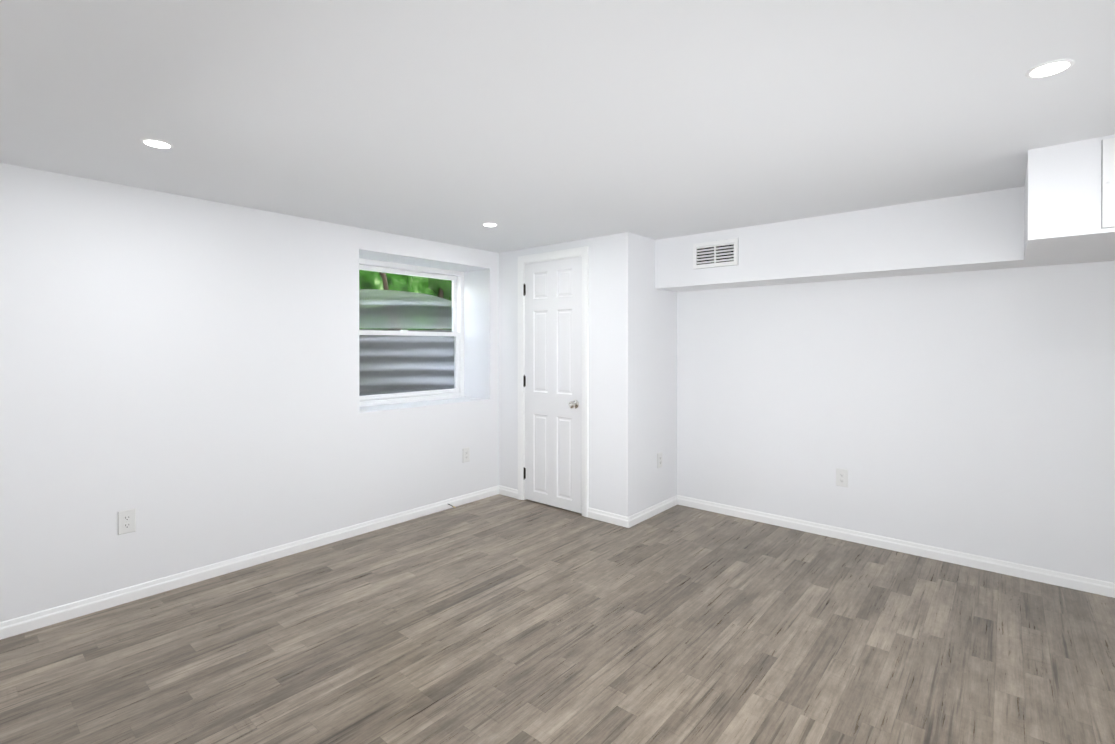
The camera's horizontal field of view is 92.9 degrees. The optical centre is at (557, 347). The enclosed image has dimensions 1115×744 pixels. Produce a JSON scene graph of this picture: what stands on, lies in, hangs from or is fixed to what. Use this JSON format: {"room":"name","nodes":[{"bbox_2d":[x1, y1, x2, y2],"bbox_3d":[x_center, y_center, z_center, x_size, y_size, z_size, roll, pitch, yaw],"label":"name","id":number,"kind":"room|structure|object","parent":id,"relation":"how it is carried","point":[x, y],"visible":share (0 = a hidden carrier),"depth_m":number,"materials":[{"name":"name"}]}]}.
{"room":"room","nodes":[
{"label":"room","id":0,"kind":"room"},
{"bbox_2d":[0,163,498,621],"bbox_3d":[-2.381,0.239,2.903,0.450,2.150,7.010,0,0,40],"label":"wall","id":1,"kind":"structure","parent":0,"point":[180,373],"depth_m":2.95,"materials":[{"name":"white paint"}]},
{"bbox_2d":[118,508,135,534],"bbox_3d":[-2.223,0.899,2.738,0.008,0.120,0.074,0,0,40],"label":"outlet","id":2,"kind":"object","parent":1,"relation":"attached to","point":[126,521],"visible":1,"depth_m":2.73,"materials":[{"name":"white plastic"}]},
{"bbox_2d":[0,485,503,639],"bbox_3d":[-2.438,1.279,2.482,0.014,0.074,5.930,0,0,40],"label":"baseboard","id":3,"kind":"structure","parent":1,"relation":"attached to","point":[36,620],"depth_m":3.02,"materials":[{"name":"white wood"}]},
{"bbox_2d":[359,329,453,395],"bbox_3d":[-1.671,0.341,4.767,0.880,1.030,1.620,0,0,40],"label":"window well","id":4,"kind":"object","parent":1,"relation":"attached to","point":[391,373],"depth_m":5.25,"materials":[{"name":"metal"}]},
{"bbox_2d":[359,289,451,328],"bbox_3d":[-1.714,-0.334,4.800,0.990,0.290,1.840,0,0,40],"label":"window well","id":5,"kind":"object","parent":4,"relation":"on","point":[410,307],"depth_m":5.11,"materials":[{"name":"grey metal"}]},
{"bbox_2d":[359,258,464,406],"bbox_3d":[-1.289,-0.118,4.440,0.102,1.150,1.230,0,0,40],"label":"window unit","id":6,"kind":"structure","parent":1,"relation":"in","point":[456,278],"depth_m":4.57,"materials":[{"name":"white plastic"}]},
{"bbox_2d":[463,447,469,462],"bbox_3d":[-0.765,0.902,4.452,0.008,0.120,0.074,0,0,40],"label":"outlet","id":7,"kind":"object","parent":1,"relation":"attached to","point":[466,454],"visible":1,"depth_m":4.45,"materials":[{"name":"white plastic"}]},
{"bbox_2d":[0,494,1114,743],"bbox_3d":[-0.038,1.372,0.916,6.600,0.100,7.010,0,0,40],"label":"floor","id":8,"kind":"structure","parent":0,"point":[498,618],"depth_m":2.33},
{"bbox_2d":[0,0,1114,252],"bbox_3d":[-0.038,-0.878,0.906,6.600,0.100,7.010,0,0,40],"label":"ceiling","id":9,"kind":"structure","parent":0,"point":[524,124],"depth_m":1.81,"materials":[{"name":"white paint"}]},
{"bbox_2d":[140,138,173,148],"bbox_3d":[-1.634,-0.831,2.164,0.108,0.005,0.108,0,0,40],"label":"recessed light","id":10,"kind":"object","parent":9,"relation":"in","point":[156,143],"visible":1,"depth_m":2.16,"materials":[{"name":"white plastic"}]},
{"bbox_2d":[482,223,497,226],"bbox_3d":[-0.461,-0.837,3.621,0.108,0.005,0.108,0,0,40],"label":"recessed light","id":11,"kind":"object","parent":9,"relation":"in","point":[489,224],"visible":1,"depth_m":3.60,"materials":[{"name":"white plastic"}]},
{"bbox_2d":[655,186,1023,291],"bbox_3d":[1.710,-0.649,3.589,2.170,0.380,0.360,0,0,40],"label":"soffit","id":12,"kind":"object","parent":9,"relation":"attached to","point":[976,231],"visible":1,"depth_m":3.23,"materials":[{"name":"white paint"}]},
{"bbox_2d":[693,238,737,268],"bbox_3d":[1.137,-0.675,3.829,0.340,0.190,0.016,0,0,40],"label":"air vent register","id":13,"kind":"object","parent":12,"relation":"attached to","point":[719,253],"visible":1,"depth_m":3.82,"materials":[{"name":"white metal"}]},
{"bbox_2d":[1025,59,1074,77],"bbox_3d":[1.464,-0.828,1.578,0.108,0.005,0.108,0,0,40],"label":"recessed light","id":14,"kind":"object","parent":9,"relation":"in","point":[1050,68],"visible":1,"depth_m":1.57,"materials":[{"name":"white plastic"}]},
{"bbox_2d":[1023,135,1114,266],"bbox_3d":[3.260,-0.642,1.831,2.470,0.380,1.030,0,0,40],"label":"soffit box","id":15,"kind":"object","parent":9,"relation":"attached to","point":[1062,205],"visible":0.8,"depth_m":2.19,"materials":[{"name":"white paint"}]},
{"bbox_2d":[1101,138,1114,228],"bbox_3d":[2.300,-0.644,1.960,0.405,0.350,0.016,0,0,40],"label":"access panel","id":16,"kind":"object","parent":15,"relation":"attached to","point":[1108,185],"visible":1,"depth_m":2.08,"materials":[{"name":"white paint"}]},
{"bbox_2d":[499,232,634,516],"bbox_3d":[0.028,0.233,4.339,1.360,2.150,0.100,0,0,40],"label":"wall","id":17,"kind":"structure","parent":0,"point":[612,373],"depth_m":4.00,"materials":[{"name":"white paint"}]},
{"bbox_2d":[525,256,581,513],"bbox_3d":[-0.033,0.293,4.352,0.615,2.010,0.035,0,0,40],"label":"closet door","id":18,"kind":"structure","parent":17,"relation":"in","point":[553,375],"depth_m":4.32,"materials":[{"name":"white paint"}]},
{"bbox_2d":[568,400,578,408],"bbox_3d":[0.122,0.449,4.153,0.067,0.067,0.067,0,0,40],"label":"door knob","id":19,"kind":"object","parent":18,"relation":"attached to","point":[573,404],"depth_m":4.14,"materials":[{"name":"silver metal"}]},
{"bbox_2d":[518,246,588,516],"bbox_3d":[-0.020,0.264,4.367,0.751,2.088,0.120,0,0,40],"label":"door frame","id":20,"kind":"structure","parent":17,"relation":"attached to","point":[582,251],"depth_m":4.21,"materials":[{"name":"white wood"}]},
{"bbox_2d":[523,284,525,479],"bbox_3d":[-0.284,0.292,4.534,0.022,1.678,0.013,0,0,40],"label":"closet door hinges","id":21,"kind":"object","parent":20,"relation":"attached to","point":[524,294],"visible":1,"depth_m":4.53,"materials":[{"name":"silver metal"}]},
{"bbox_2d":[587,507,625,526],"bbox_3d":[0.368,1.272,3.980,0.349,0.074,0.014,0,0,40],"label":"baseboard","id":22,"kind":"structure","parent":17,"relation":"attached to","point":[608,517],"depth_m":3.98,"materials":[{"name":"white wood"}]},
{"bbox_2d":[635,234,676,513],"bbox_3d":[0.751,0.233,4.217,0.100,2.150,0.650,0,0,40],"label":"wall","id":23,"kind":"structure","parent":0,"point":[655,371],"depth_m":4.13,"materials":[{"name":"white paint"}]},
{"bbox_2d":[624,495,679,527],"bbox_3d":[0.751,1.272,4.133,0.014,0.074,0.744,0,0,40],"label":"baseboard","id":24,"kind":"structure","parent":23,"relation":"attached to","point":[632,520],"depth_m":4.09,"materials":[{"name":"white wood"}]},
{"bbox_2d":[657,452,661,468],"bbox_3d":[0.815,0.895,4.211,0.008,0.120,0.074,0,0,40],"label":"outlet","id":25,"kind":"object","parent":23,"relation":"attached to","point":[659,460],"visible":1,"depth_m":4.20,"materials":[{"name":"white plastic"}]},
{"bbox_2d":[677,261,1114,582],"bbox_3d":[2.355,0.237,3.379,6.150,2.150,0.150,0,0,40],"label":"wall","id":26,"kind":"structure","parent":0,"point":[971,412],"depth_m":3.34,"materials":[{"name":"white paint"}]},
{"bbox_2d":[836,468,847,486],"bbox_3d":[1.945,0.891,3.626,0.074,0.120,0.008,0,0,40],"label":"outlet","id":27,"kind":"object","parent":26,"relation":"attached to","point":[842,477],"visible":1,"depth_m":3.62,"materials":[{"name":"white plastic"}]},
{"bbox_2d":[680,496,1114,597],"bbox_3d":[2.751,1.277,2.939,4.610,0.074,0.014,0,0,40],"label":"baseboard","id":28,"kind":"structure","parent":26,"relation":"attached to","point":[1090,585],"depth_m":3.33,"materials":[{"name":"white wood"}]},
{"bbox_3d":[-7.023,-0.115,9.793,15.550,0.100,26.000,0,0,40],"label":"lawn","id":29,"kind":"structure","parent":0,"visible":0},
{"bbox_2d":[359,270,451,329],"bbox_3d":[-4.601,-3.496,7.424,5.760,8.038,11.838,0,0,40],"label":"trees","id":30,"kind":"object","parent":29,"relation":"on","point":[422,287],"depth_m":8.18,"materials":[{"name":"green plant"}]}
]}

